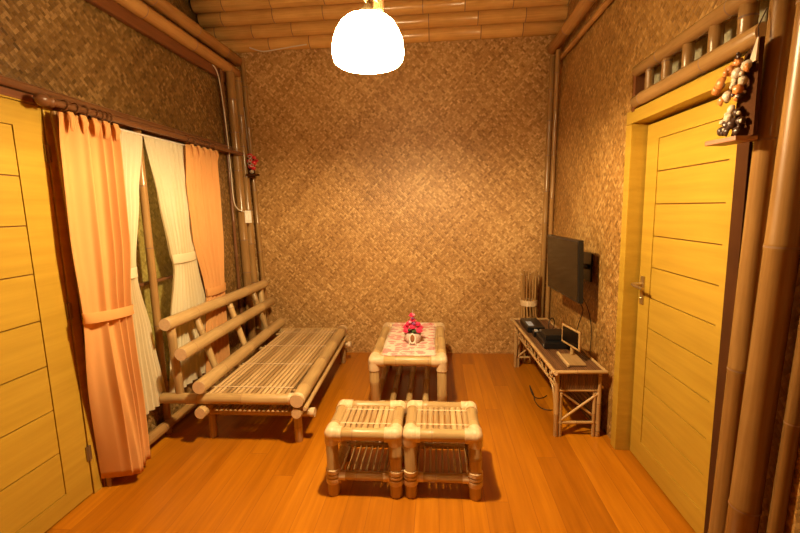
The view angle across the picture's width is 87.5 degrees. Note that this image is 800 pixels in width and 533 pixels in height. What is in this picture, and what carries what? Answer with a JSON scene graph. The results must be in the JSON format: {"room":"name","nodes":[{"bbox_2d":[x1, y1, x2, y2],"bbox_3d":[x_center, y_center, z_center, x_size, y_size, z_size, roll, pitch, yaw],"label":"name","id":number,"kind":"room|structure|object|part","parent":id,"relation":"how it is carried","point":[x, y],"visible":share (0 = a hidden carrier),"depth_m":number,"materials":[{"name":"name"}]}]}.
{"room":"traditional dwelling","nodes":[
{"label":"traditional dwelling","id":0,"kind":"room"},
{"bbox_2d":[0,0,250,432],"bbox_3d":[-1.944,-0.773,1.521,0.360,4.200,5.490,-1,8,5],"label":"wall","id":1,"kind":"structure","parent":0,"point":[72,48],"depth_m":2.54,"materials":[{"name":"brown wood"}]},
{"bbox_2d":[0,94,102,532],"bbox_3d":[-1.742,0.295,1.693,0.057,2.027,1.005,-1,8,5],"label":"door","id":2,"kind":"structure","parent":1,"relation":"in","point":[49,463],"depth_m":1.96,"materials":[{"name":"yellow paint"}]},
{"bbox_2d":[53,109,115,485],"bbox_3d":[-1.679,0.222,2.230,0.035,2.020,0.075,-1,8,5],"label":"plank","id":3,"kind":"object","parent":1,"relation":"attached to","point":[104,483],"visible":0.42,"depth_m":2.21,"materials":[{"name":"brown wood"}]},
{"bbox_2d":[0,86,231,153],"bbox_3d":[-1.767,-0.692,1.330,0.024,0.033,5.080,-1,8,5],"label":"batten","id":4,"kind":"object","parent":1,"relation":"attached to","point":[3,91],"visible":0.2,"depth_m":1.92,"materials":[{"name":"brown wood"}]},
{"bbox_2d":[0,75,232,149],"bbox_3d":[-1.767,-0.742,1.338,0.046,0.073,5.110,-1,8,5],"label":"wall rail","id":5,"kind":"object","parent":1,"relation":"attached to","point":[5,81],"visible":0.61,"depth_m":2.21,"materials":[{"name":"brown wood"}]},
{"bbox_2d":[33,93,243,155],"bbox_3d":[-1.584,-0.902,2.888,0.115,0.060,2.035,-1,8,5],"label":"curtain rod","id":6,"kind":"object","parent":1,"relation":"attached to","point":[42,99],"visible":0.97,"depth_m":2.29,"materials":[{"name":"brown wood"}]},
{"bbox_2d":[59,111,150,478],"bbox_3d":[-1.547,0.196,2.270,0.170,1.936,0.376,1,8,18],"label":"curtain","id":7,"kind":"object","parent":6,"relation":"hanging from","point":[91,151],"visible":1,"depth_m":2.24,"materials":[{"name":"orange fabric"}]},
{"bbox_2d":[120,129,184,145],"bbox_3d":[-1.591,-0.842,2.763,0.012,0.012,1.180,-1,8,5],"label":"wire","id":8,"kind":"object","parent":6,"relation":"hanging from","point":[120,129],"visible":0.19,"depth_m":2.67,"materials":[{"name":"beige paint"}]},
{"bbox_2d":[120,131,165,413],"bbox_3d":[-1.599,0.064,2.536,0.053,1.725,0.375,0,8,7],"label":"sheer curtain","id":9,"kind":"object","parent":8,"relation":"hanging from","point":[153,384],"visible":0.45,"depth_m":2.56,"materials":[{"name":"white fabric"}]},
{"bbox_2d":[143,136,205,392],"bbox_3d":[-1.561,-0.002,3.002,0.061,1.725,0.577,-1,8,4],"label":"sheer curtain","id":10,"kind":"object","parent":8,"relation":"hanging from","point":[167,160],"visible":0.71,"depth_m":2.96,"materials":[{"name":"white fabric"}]},
{"bbox_2d":[185,144,231,384],"bbox_3d":[-1.490,-0.003,3.322,0.074,1.836,0.448,-1,8,5],"label":"curtain","id":11,"kind":"object","parent":6,"relation":"hanging from","point":[202,173],"visible":0.78,"depth_m":3.27,"materials":[{"name":"orange fabric"}]},
{"bbox_2d":[110,124,184,388],"bbox_3d":[-1.660,-0.011,2.887,0.063,1.740,0.770,-1,8,5],"label":"window","id":12,"kind":"structure","parent":1,"relation":"in","point":[168,276],"depth_m":2.87,"materials":[{"name":"brown wood"}]},
{"bbox_2d":[136,139,172,379],"bbox_3d":[-1.753,0.063,2.895,0.045,1.955,1.000,-1,8,5],"label":"panel","id":13,"kind":"object","parent":1,"relation":"attached to","point":[164,267],"visible":0.07,"depth_m":2.96,"materials":[{"name":"green glass"}]},
{"bbox_2d":[85,0,225,82],"bbox_3d":[-1.795,-1.376,1.397,0.028,0.080,5.400,-1,8,5],"label":"batten","id":14,"kind":"object","parent":1,"relation":"attached to","point":[110,7],"visible":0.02,"depth_m":2.81,"materials":[{"name":"brown wood"}]},
{"bbox_2d":[113,0,240,76],"bbox_3d":[-1.781,-1.460,1.349,0.099,0.097,5.330,-1,8,5],"label":"beam","id":15,"kind":"structure","parent":1,"relation":"attached to","point":[139,8],"depth_m":2.99,"materials":[{"name":"brown wood"}]},
{"bbox_2d":[142,0,242,66],"bbox_3d":[-1.778,-1.587,1.351,0.103,0.101,5.370,-1,8,5],"label":"beam","id":16,"kind":"structure","parent":1,"relation":"attached to","point":[164,7],"depth_m":3.22,"materials":[{"name":"brown wood"}]},
{"bbox_2d":[148,354,252,444],"bbox_3d":[-1.539,1.012,3.244,0.071,0.070,1.740,-1,8,5],"label":"rail","id":17,"kind":"object","parent":1,"relation":"attached to","point":[156,433],"visible":0.34,"depth_m":2.89,"materials":[{"name":"brown wood"}]},
{"bbox_2d":[213,65,244,211],"bbox_3d":[-1.539,-1.123,3.739,0.025,1.269,0.264,3,9,27],"label":"cable","id":18,"kind":"object","parent":1,"relation":"attached to","point":[213,65],"visible":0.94,"depth_m":3.72,"materials":[{"name":"beige plastic"}]},
{"bbox_2d":[45,352,695,532],"bbox_3d":[-0.232,1.312,1.670,3.220,0.050,5.690,-1,8,5],"label":"floor","id":19,"kind":"structure","parent":0,"point":[254,476],"depth_m":2.32,"materials":[{"name":"brown wood"}]},
{"bbox_2d":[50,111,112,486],"bbox_3d":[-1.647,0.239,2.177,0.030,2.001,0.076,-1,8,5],"label":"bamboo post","id":20,"kind":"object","parent":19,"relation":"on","point":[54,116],"visible":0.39,"depth_m":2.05,"materials":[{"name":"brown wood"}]},
{"bbox_2d":[132,127,172,434],"bbox_3d":[-1.613,0.135,2.736,0.050,2.050,0.050,-1,8,5],"label":"bamboo post","id":21,"kind":"object","parent":19,"relation":"on","point":[143,191],"visible":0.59,"depth_m":2.71,"materials":[{"name":"brown wood"}]},
{"bbox_2d":[219,69,244,335],"bbox_3d":[-1.538,-0.374,3.869,0.031,2.740,0.070,-1,8,5],"label":"bamboo post","id":22,"kind":"object","parent":19,"relation":"on","point":[220,70],"visible":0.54,"depth_m":3.83,"materials":[{"name":"brown wood"}]},
{"bbox_2d":[225,71,257,355],"bbox_3d":[-1.503,-0.397,3.995,0.083,2.752,0.140,-1,8,5],"label":"bamboo post","id":23,"kind":"object","parent":19,"relation":"on","point":[230,76],"visible":0.83,"depth_m":3.92,"materials":[{"name":"brown wood"}]},
{"bbox_2d":[244,211,251,222],"bbox_3d":[-1.452,-0.475,3.986,0.062,0.116,0.038,-8,10,-40],"label":"switch box","id":24,"kind":"object","parent":23,"relation":"attached to","point":[248,219],"visible":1,"depth_m":3.97,"materials":[{"name":"beige plastic"}]},
{"bbox_2d":[235,77,262,351],"bbox_3d":[-1.494,-0.418,4.144,0.072,2.751,0.116,-1,8,5],"label":"bamboo post","id":25,"kind":"object","parent":19,"relation":"on","point":[238,80],"visible":0.65,"depth_m":4.06,"materials":[{"name":"brown wood"}]},
{"bbox_2d":[243,107,259,177],"bbox_3d":[-1.427,-1.181,3.992,0.142,0.660,0.092,-1,8,5],"label":"ornament","id":26,"kind":"object","parent":25,"relation":"attached to","point":[251,163],"visible":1,"depth_m":4.00,"materials":[{"name":"red paint"}]},
{"bbox_2d":[159,280,351,441],"bbox_3d":[-1.000,0.632,3.406,1.005,0.853,1.629,-1,8,5],"label":"bench","id":27,"kind":"object","parent":19,"relation":"on","point":[270,380],"visible":1,"depth_m":2.96,"materials":[{"name":"brown wood"}]},
{"bbox_3d":[-1.459,0.602,2.713,0.072,0.477,0.058,-1,8,5],"label":"post","id":28,"kind":"part","parent":27,"relation":"part of","materials":[{"name":"brown wood"}]},
{"bbox_3d":[-1.261,1.000,2.808,0.054,0.300,0.056,-1,8,5],"label":"leg","id":29,"kind":"part","parent":27,"relation":"part of","materials":[{"name":"brown wood"}]},
{"bbox_3d":[-1.411,0.268,3.399,0.085,0.113,1.607,-1,8,4],"label":"rail","id":30,"kind":"part","parent":27,"relation":"part of","materials":[{"name":"brown wood"}]},
{"bbox_3d":[-1.331,0.450,3.408,0.087,0.112,1.628,-1,8,3],"label":"rail","id":31,"kind":"part","parent":27,"relation":"part of","materials":[{"name":"brown wood"}]},
{"bbox_3d":[-1.111,0.855,2.704,0.900,0.075,0.075,-1,8,5],"label":"rail","id":32,"kind":"part","parent":27,"relation":"part of","materials":[{"name":"brown wood"}]},
{"bbox_3d":[-1.212,0.831,3.454,0.081,0.084,1.590,-1,8,5],"label":"rail","id":33,"kind":"part","parent":27,"relation":"part of","materials":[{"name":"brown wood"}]},
{"bbox_3d":[-1.236,0.664,3.435,0.091,0.112,1.618,-1,8,2],"label":"rail","id":34,"kind":"part","parent":27,"relation":"part of","materials":[{"name":"brown wood"}]},
{"bbox_3d":[-0.906,0.950,2.746,0.700,0.056,0.058,-1,8,5],"label":"cross rail","id":35,"kind":"part","parent":27,"relation":"part of","materials":[{"name":"brown wood"}]},
{"bbox_3d":[-1.369,0.413,4.159,0.067,0.447,0.058,-1,8,5],"label":"post","id":36,"kind":"part","parent":27,"relation":"part of","materials":[{"name":"brown wood"}]},
{"bbox_2d":[215,341,317,411],"bbox_3d":[-0.889,0.820,3.415,0.488,0.008,1.500,-1,8,5],"label":"seat","id":37,"kind":"object","parent":27,"relation":"attached to","point":[219,408],"depth_m":2.73,"materials":[{"name":"brown wood"}]},
{"bbox_3d":[-0.924,0.721,3.427,0.544,0.011,1.505,-1,8,5],"label":"seat","id":38,"kind":"part","parent":27,"relation":"part of","materials":[{"name":"brown wood"}]},
{"bbox_3d":[-0.987,0.648,4.164,0.900,0.076,0.075,-1,8,5],"label":"rail","id":39,"kind":"part","parent":27,"relation":"part of","materials":[{"name":"brown wood"}]},
{"bbox_3d":[-0.667,0.997,2.732,0.054,0.300,0.056,-1,8,5],"label":"leg","id":40,"kind":"part","parent":27,"relation":"part of","materials":[{"name":"brown wood"}]},
{"bbox_3d":[-0.614,0.820,3.397,0.073,0.072,1.551,-1,8,3],"label":"rail","id":41,"kind":"part","parent":27,"relation":"part of","materials":[{"name":"brown wood"}]},
{"bbox_3d":[-0.609,0.734,3.389,0.096,0.096,1.571,-1,8,3],"label":"rail","id":42,"kind":"part","parent":27,"relation":"part of","materials":[{"name":"brown wood"}]},
{"bbox_3d":[-0.563,0.802,4.114,0.054,0.300,0.056,-1,8,5],"label":"leg","id":43,"kind":"part","parent":27,"relation":"part of","materials":[{"name":"brown wood"}]},
{"bbox_2d":[240,57,270,343],"bbox_3d":[-1.459,-0.550,4.253,0.128,2.981,0.051,1,8,13],"label":"bamboo post","id":44,"kind":"object","parent":19,"relation":"on","point":[242,67],"visible":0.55,"depth_m":4.21,"materials":[{"name":"brown wood"}]},
{"bbox_2d":[324,399,406,498],"bbox_3d":[-0.176,1.000,2.346,0.411,0.379,0.385,-1,8,5],"label":"stool","id":45,"kind":"object","parent":19,"relation":"on","point":[341,429],"visible":1,"depth_m":2.21,"materials":[{"name":"brown wood"}]},
{"bbox_3d":[-0.355,1.042,2.212,0.067,0.340,0.068,-1,8,5],"label":"leg","id":46,"kind":"part","parent":45,"relation":"part of","materials":[{"name":"brown wood"}]},
{"bbox_3d":[-0.346,0.853,2.340,0.068,0.067,0.306,-1,8,5],"label":"rail","id":47,"kind":"part","parent":45,"relation":"part of","materials":[{"name":"brown wood"}]},
{"bbox_3d":[-0.329,1.000,2.514,0.067,0.340,0.068,-1,8,5],"label":"leg","id":48,"kind":"part","parent":45,"relation":"part of","materials":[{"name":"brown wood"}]},
{"bbox_3d":[-0.192,0.872,2.174,0.334,0.067,0.068,-1,8,5],"label":"rail","id":49,"kind":"part","parent":45,"relation":"part of","materials":[{"name":"brown wood"}]},
{"bbox_2d":[341,445,388,471],"bbox_3d":[-0.174,1.084,2.358,0.279,0.007,0.306,-1,8,5],"label":"shelf","id":50,"kind":"object","parent":45,"relation":"attached to","point":[346,447],"depth_m":2.37,"materials":[{"name":"brown wood"}]},
{"bbox_3d":[-0.179,0.840,2.324,0.279,0.012,0.274,-1,8,5],"label":"seat","id":51,"kind":"part","parent":45,"relation":"part of","materials":[{"name":"brown wood"}]},
{"bbox_3d":[-0.166,0.829,2.476,0.334,0.067,0.068,-1,8,5],"label":"rail","id":52,"kind":"part","parent":45,"relation":"part of","materials":[{"name":"brown wood"}]},
{"bbox_3d":[-0.022,1.039,2.183,0.067,0.340,0.068,-1,8,5],"label":"leg","id":53,"kind":"part","parent":45,"relation":"part of","materials":[{"name":"brown wood"}]},
{"bbox_3d":[-0.013,0.849,2.311,0.068,0.067,0.306,-1,8,5],"label":"rail","id":54,"kind":"part","parent":45,"relation":"part of","materials":[{"name":"brown wood"}]},
{"bbox_3d":[0.004,0.996,2.485,0.067,0.340,0.068,-1,8,5],"label":"leg","id":55,"kind":"part","parent":45,"relation":"part of","materials":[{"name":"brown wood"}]},
{"bbox_2d":[368,322,447,407],"bbox_3d":[0.097,0.801,3.508,0.582,0.438,0.959,-1,8,5],"label":"table","id":56,"kind":"object","parent":19,"relation":"on","point":[440,360],"visible":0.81,"depth_m":3.08,"materials":[{"name":"brown wood"}]},
{"bbox_3d":[-0.187,0.887,3.102,0.076,0.394,0.077,-1,8,5],"label":"leg","id":57,"kind":"part","parent":56,"relation":"part of","materials":[{"name":"brown wood"}]},
{"bbox_3d":[-0.155,0.631,3.506,0.077,0.076,0.873,-1,8,5],"label":"rail","id":58,"kind":"part","parent":56,"relation":"part of","materials":[{"name":"brown wood"}]},
{"bbox_3d":[0.056,0.689,3.054,0.496,0.076,0.077,-1,8,5],"label":"rail","id":59,"kind":"part","parent":56,"relation":"part of","materials":[{"name":"brown wood"}]},
{"bbox_2d":[380,323,435,355],"bbox_3d":[0.091,0.596,3.488,0.410,0.023,0.901,-1,8,5],"label":"table runner","id":60,"kind":"object","parent":56,"relation":"on","point":[396,344],"visible":0.82,"depth_m":3.35,"materials":[{"name":"fabric"}]},
{"bbox_2d":[402,312,423,344],"bbox_3d":[0.103,0.478,3.368,0.176,0.275,0.149,-1,8,5],"label":"flower pot","id":61,"kind":"object","parent":60,"relation":"on","point":[412,335],"visible":1,"depth_m":3.34,"materials":[{"name":"beige paint"}]},
{"bbox_3d":[0.099,0.576,3.317,0.062,0.093,0.020,-1,8,5],"label":"oval frame","id":62,"kind":"part","parent":61,"relation":"part of","materials":[{"name":"white ceramic"}]},
{"bbox_3d":[0.104,0.572,3.386,0.136,0.085,0.136,-1,8,5],"label":"pot","id":63,"kind":"part","parent":61,"relation":"part of","materials":[{"name":"beige ceramic"}]},
{"bbox_2d":[389,366,429,400],"bbox_3d":[0.100,0.959,3.530,0.299,0.051,0.873,-1,8,5],"label":"shelf","id":64,"kind":"object","parent":56,"relation":"attached to","point":[426,381],"depth_m":3.41,"materials":[{"name":"brown wood"}]},
{"bbox_3d":[0.340,0.625,3.463,0.077,0.076,0.873,-1,8,5],"label":"rail","id":65,"kind":"part","parent":56,"relation":"part of","materials":[{"name":"brown wood"}]},
{"bbox_3d":[0.307,0.881,3.059,0.076,0.394,0.077,-1,8,5],"label":"leg","id":66,"kind":"part","parent":56,"relation":"part of","materials":[{"name":"brown wood"}]},
{"bbox_2d":[403,400,482,500],"bbox_3d":[0.234,0.995,2.315,0.411,0.379,0.385,-1,8,5],"label":"stool","id":67,"kind":"object","parent":19,"relation":"on","point":[467,436],"visible":1,"depth_m":2.17,"materials":[{"name":"brown wood"}]},
{"bbox_3d":[0.055,1.037,2.182,0.067,0.340,0.068,-1,8,5],"label":"leg","id":68,"kind":"part","parent":67,"relation":"part of","materials":[{"name":"brown wood"}]},
{"bbox_3d":[0.064,0.847,2.309,0.068,0.067,0.306,-1,8,5],"label":"rail","id":69,"kind":"part","parent":67,"relation":"part of","materials":[{"name":"brown wood"}]},
{"bbox_3d":[0.243,0.824,2.446,0.334,0.067,0.068,-1,8,5],"label":"rail","id":70,"kind":"part","parent":67,"relation":"part of","materials":[{"name":"brown wood"}]},
{"bbox_3d":[0.230,0.835,2.293,0.279,0.012,0.274,-1,8,5],"label":"seat","id":71,"kind":"part","parent":67,"relation":"part of","materials":[{"name":"brown wood"}]},
{"bbox_3d":[0.218,0.867,2.144,0.334,0.067,0.068,-1,8,5],"label":"rail","id":72,"kind":"part","parent":67,"relation":"part of","materials":[{"name":"brown wood"}]},
{"bbox_2d":[417,446,468,472],"bbox_3d":[0.236,1.079,2.327,0.279,0.007,0.306,-1,8,5],"label":"shelf","id":73,"kind":"object","parent":67,"relation":"attached to","point":[466,449],"depth_m":2.35,"materials":[{"name":"brown wood"}]},
{"bbox_3d":[0.397,0.844,2.280,0.068,0.067,0.306,-1,8,5],"label":"rail","id":74,"kind":"part","parent":67,"relation":"part of","materials":[{"name":"brown wood"}]},
{"bbox_3d":[0.388,1.034,2.153,0.067,0.340,0.068,-1,8,5],"label":"leg","id":75,"kind":"part","parent":67,"relation":"part of","materials":[{"name":"brown wood"}]},
{"bbox_2d":[517,269,539,363],"bbox_3d":[1.245,0.472,4.045,0.245,0.890,0.244,-1,8,5],"label":"bundle","id":76,"kind":"object","parent":19,"relation":"on","point":[528,305],"visible":0.62,"depth_m":3.97,"materials":[{"name":"brown wood"}]},
{"bbox_2d":[529,385,551,410],"bbox_3d":[1.093,1.008,3.220,0.126,0.063,0.309,-1,8,5],"label":"cable","id":77,"kind":"object","parent":19,"relation":"on","point":[529,385],"visible":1,"depth_m":3.26,"materials":[{"name":"black plastic"}]},
{"bbox_2d":[538,56,555,317],"bbox_3d":[1.394,-0.506,4.006,0.110,2.831,0.052,4,10,35],"label":"bamboo post","id":78,"kind":"object","parent":19,"relation":"on","point":[552,58],"visible":0.88,"depth_m":3.95,"materials":[{"name":"brown wood"}]},
{"bbox_2d":[545,49,560,318],"bbox_3d":[1.410,-0.491,3.895,0.043,2.832,0.180,-1,8,2],"label":"bamboo post","id":79,"kind":"object","parent":19,"relation":"on","point":[558,51],"visible":0.67,"depth_m":3.79,"materials":[{"name":"brown wood"}]},
{"bbox_2d":[510,318,607,436],"bbox_3d":[1.169,0.794,3.281,0.351,0.465,1.310,-1,8,3],"label":"console table","id":80,"kind":"object","parent":19,"relation":"on","point":[588,378],"visible":0.87,"depth_m":2.72,"materials":[{"name":"brown wood"}]},
{"bbox_3d":[1.088,0.723,3.888,0.055,0.443,0.032,-1,8,3],"label":"leg","id":81,"kind":"part","parent":80,"relation":"part of","materials":[{"name":"brown wood"}]},
{"bbox_2d":[520,318,544,332],"bbox_3d":[1.135,0.502,3.593,0.140,0.046,0.300,-1,8,5],"label":"box","id":82,"kind":"object","parent":80,"relation":"on","point":[529,324],"visible":0.88,"depth_m":3.54,"materials":[{"name":"black plastic"}]},
{"bbox_3d":[1.042,0.694,3.282,0.021,0.021,1.195,-1,8,3],"label":"apron rail","id":83,"kind":"part","parent":80,"relation":"part of","materials":[{"name":"brown wood"}]},
{"bbox_2d":[532,329,539,336],"bbox_3d":[1.170,0.532,3.356,0.200,0.052,0.070,-1,8,5],"label":"control box","id":84,"kind":"object","parent":80,"relation":"on","point":[534,331],"visible":0.34,"depth_m":3.34,"materials":[{"name":"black plastic"}]},
{"bbox_2d":[536,333,569,348],"bbox_3d":[1.164,0.562,3.168,0.201,0.045,0.250,-1,8,5],"label":"box","id":85,"kind":"object","parent":80,"relation":"on","point":[547,344],"visible":0.56,"depth_m":3.05,"materials":[{"name":"black plastic"}]},
{"bbox_2d":[540,329,561,339],"bbox_3d":[1.170,0.517,3.182,0.160,0.040,0.170,-1,8,5],"label":"media box","id":86,"kind":"object","parent":85,"relation":"on","point":[548,334],"visible":0.76,"depth_m":3.14,"materials":[{"name":"black plastic"}]},
{"bbox_3d":[1.025,0.889,2.706,0.055,0.443,0.032,-1,8,3],"label":"leg","id":87,"kind":"part","parent":80,"relation":"part of","materials":[{"name":"brown wood"}]},
{"bbox_3d":[1.164,0.580,3.257,0.310,0.010,1.260,-1,8,3],"label":"panel","id":88,"kind":"part","parent":80,"relation":"part of","materials":[{"name":"brown wood"}]},
{"bbox_3d":[1.331,0.882,3.295,0.006,0.274,1.150,-1,8,3],"label":"panel","id":89,"kind":"part","parent":80,"relation":"part of","materials":[{"name":"brown wood"}]},
{"bbox_2d":[556,323,585,366],"bbox_3d":[1.157,0.527,2.841,0.127,0.206,0.313,-1,8,5],"label":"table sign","id":90,"kind":"object","parent":80,"relation":"on","point":[571,337],"visible":1,"depth_m":2.84,"materials":[{"name":"black"}]},
{"bbox_3d":[1.177,0.486,2.877,0.016,0.136,0.230,-2,8,-7],"label":"frame","id":91,"kind":"part","parent":90,"relation":"part of","materials":[{"name":"brown wood"}]},
{"bbox_3d":[1.151,1.013,2.716,0.250,0.021,0.021,-1,8,3],"label":"rail","id":92,"kind":"part","parent":80,"relation":"part of","materials":[{"name":"brown wood"}]},
{"bbox_3d":[1.146,0.795,2.686,0.250,0.021,0.021,-1,8,3],"label":"rail","id":93,"kind":"part","parent":80,"relation":"part of","materials":[{"name":"brown wood"}]},
{"bbox_3d":[1.152,0.727,2.669,0.244,0.118,0.006,-1,8,3],"label":"panel","id":94,"kind":"part","parent":80,"relation":"part of","materials":[{"name":"brown wood"}]},
{"bbox_3d":[1.267,0.886,2.692,0.055,0.443,0.032,-1,8,3],"label":"leg","id":95,"kind":"part","parent":80,"relation":"part of","materials":[{"name":"brown wood"}]},
{"bbox_2d":[708,0,795,532],"bbox_3d":[1.193,-0.221,1.383,0.075,3.002,0.142,-4,8,-17],"label":"bamboo post","id":96,"kind":"object","parent":19,"relation":"on","point":[781,13],"visible":0.69,"depth_m":1.38,"materials":[{"name":"brown wood"}]},
{"bbox_2d":[705,8,767,145],"bbox_3d":[1.104,-0.612,1.375,0.083,0.402,0.149,-2,8,-4],"label":"shell ornament","id":97,"kind":"object","parent":96,"relation":"hanging from","point":[743,122],"visible":1,"depth_m":1.35,"materials":[{"name":"brown wood"}]},
{"bbox_2d":[724,0,799,532],"bbox_3d":[1.150,-0.199,1.236,0.092,3.003,0.204,-2,8,-7],"label":"bamboo post","id":98,"kind":"object","parent":19,"relation":"on","point":[780,260],"visible":1,"depth_m":1.27,"materials":[{"name":"brown wood"}]},
{"bbox_2d":[766,319,799,532],"bbox_3d":[1.191,-0.190,1.161,0.045,3.002,0.158,-2,8,-7],"label":"bamboo post","id":99,"kind":"object","parent":19,"relation":"on","point":[790,436],"visible":1,"depth_m":1.29,"materials":[{"name":"brown wood"}]},
{"bbox_2d":[217,35,555,353],"bbox_3d":[-0.045,-0.697,4.203,3.500,3.220,0.100,-1,8,5],"label":"wall","id":100,"kind":"structure","parent":0,"point":[417,186],"depth_m":4.14,"materials":[{"name":"brown wicker"}]},
{"bbox_2d":[211,20,563,53],"bbox_3d":[-0.138,-2.134,3.890,3.340,0.126,0.128,-1,8,5],"label":"pole","id":101,"kind":"object","parent":100,"relation":"attached to","point":[543,28],"visible":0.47,"depth_m":3.81,"materials":[{"name":"brown wood"}]},
{"bbox_2d":[249,44,306,51],"bbox_3d":[-1.139,-2.042,3.911,0.543,0.055,0.017,-1,8,2],"label":"cable","id":102,"kind":"object","parent":101,"relation":"attached to","point":[302,44],"visible":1,"depth_m":3.91,"materials":[{"name":"beige plastic"}]},
{"bbox_2d":[549,0,799,532],"bbox_3d":[1.278,-0.809,1.241,0.150,4.200,5.490,-1,8,5],"label":"wall","id":103,"kind":"structure","parent":0,"point":[596,77],"depth_m":2.73,"materials":[{"name":"brown wicker"}]},
{"bbox_2d":[190,0,395,13],"bbox_3d":[-0.168,-2.337,3.572,3.340,0.126,0.128,-1,8,5],"label":"pole","id":104,"kind":"object","parent":103,"relation":"attached to","point":[198,6],"visible":1,"depth_m":3.64,"materials":[{"name":"brown wood"}]},
{"bbox_2d":[197,0,570,27],"bbox_3d":[-0.158,-2.270,3.678,3.340,0.126,0.128,-1,8,5],"label":"pole","id":105,"kind":"object","parent":103,"relation":"attached to","point":[398,7],"visible":0.79,"depth_m":3.65,"materials":[{"name":"brown wood"}]},
{"bbox_2d":[204,5,567,40],"bbox_3d":[-0.148,-2.202,3.784,3.340,0.126,0.128,-1,8,5],"label":"pole","id":106,"kind":"object","parent":103,"relation":"attached to","point":[546,13],"visible":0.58,"depth_m":3.71,"materials":[{"name":"brown wood"}]},
{"bbox_2d":[547,234,592,303],"bbox_3d":[1.262,-0.005,3.055,0.210,0.423,0.641,-1,8,5],"label":"television","id":107,"kind":"object","parent":103,"relation":"attached to","point":[569,265],"visible":1,"depth_m":2.97,"materials":[{"name":"black plastic"}]},
{"bbox_2d":[583,298,591,354],"bbox_3d":[1.293,0.408,2.933,0.128,0.522,0.016,-3,8,-14],"label":"cable","id":108,"kind":"object","parent":107,"relation":"hanging from","point":[583,298],"visible":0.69,"depth_m":2.94,"materials":[{"name":"black plastic"}]},
{"bbox_2d":[547,0,596,54],"bbox_3d":[1.148,-1.580,1.107,0.101,0.099,5.380,-1,8,5],"label":"beam","id":109,"kind":"structure","parent":103,"relation":"attached to","point":[583,7],"depth_m":3.18,"materials":[{"name":"brown wood"}]},
{"bbox_2d":[560,0,613,60],"bbox_3d":[1.317,-1.673,2.575,0.044,0.043,2.270,-1,8,5],"label":"batten","id":110,"kind":"object","parent":103,"relation":"attached to","point":[606,3],"visible":0.95,"depth_m":3.00,"materials":[{"name":"brown wood"}]},
{"bbox_2d":[611,56,752,532],"bbox_3d":[1.324,0.192,2.019,0.125,2.000,0.952,-1,8,5],"label":"door","id":111,"kind":"structure","parent":103,"relation":"in","point":[684,205],"depth_m":2.00,"materials":[{"name":"yellow paint"}]},
{"bbox_3d":[1.330,0.141,2.316,0.073,0.160,0.126,-1,8,5],"label":"handle","id":112,"kind":"part","parent":111,"relation":"part of","materials":[{"name":"gold metal"}]},
{"bbox_2d":[630,0,766,111],"bbox_3d":[1.247,-0.900,1.821,0.090,0.241,0.925,-1,8,5],"label":"frame","id":113,"kind":"object","parent":103,"relation":"attached to","point":[718,53],"visible":0.97,"depth_m":1.68,"materials":[{"name":"brown wood"}]},
{"bbox_3d":[1.234,-0.985,1.795,0.066,0.065,0.895,-1,8,5],"label":"rail","id":114,"kind":"part","parent":113,"relation":"part of","materials":[{"name":"brown wood"}]},
{"bbox_2d":[650,0,769,101],"bbox_3d":[1.330,-0.875,1.815,0.025,0.230,1.050,-1,8,5],"label":"transom panel","id":115,"kind":"object","parent":103,"relation":"attached to","point":[730,27],"depth_m":1.79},
{"bbox_3d":[-0.372,-2.318,1.218,3.900,1.030,5.590,-1,8,5],"label":"ceiling","id":116,"kind":"structure","parent":0,"visible":0},
{"bbox_2d":[332,0,403,73],"bbox_3d":[-0.159,-1.834,1.679,0.308,1.946,0.308,-1,8,5],"label":"pendant lamp","id":117,"kind":"object","parent":116,"relation":"hanging from","point":[366,40],"visible":1,"depth_m":1.70,"materials":[{"name":"white glass"}]},
{"bbox_3d":[-0.153,-1.586,1.714,0.064,1.046,0.064,-1,8,5],"label":"cord","id":118,"kind":"part","parent":117,"relation":"part of","materials":[{"name":"gold metal"}]},
{"bbox_3d":[-0.137,-0.890,1.811,0.036,0.040,0.036,-1,8,5],"label":"bulb","id":119,"kind":"part","parent":117,"relation":"part of","materials":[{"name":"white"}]}
]}

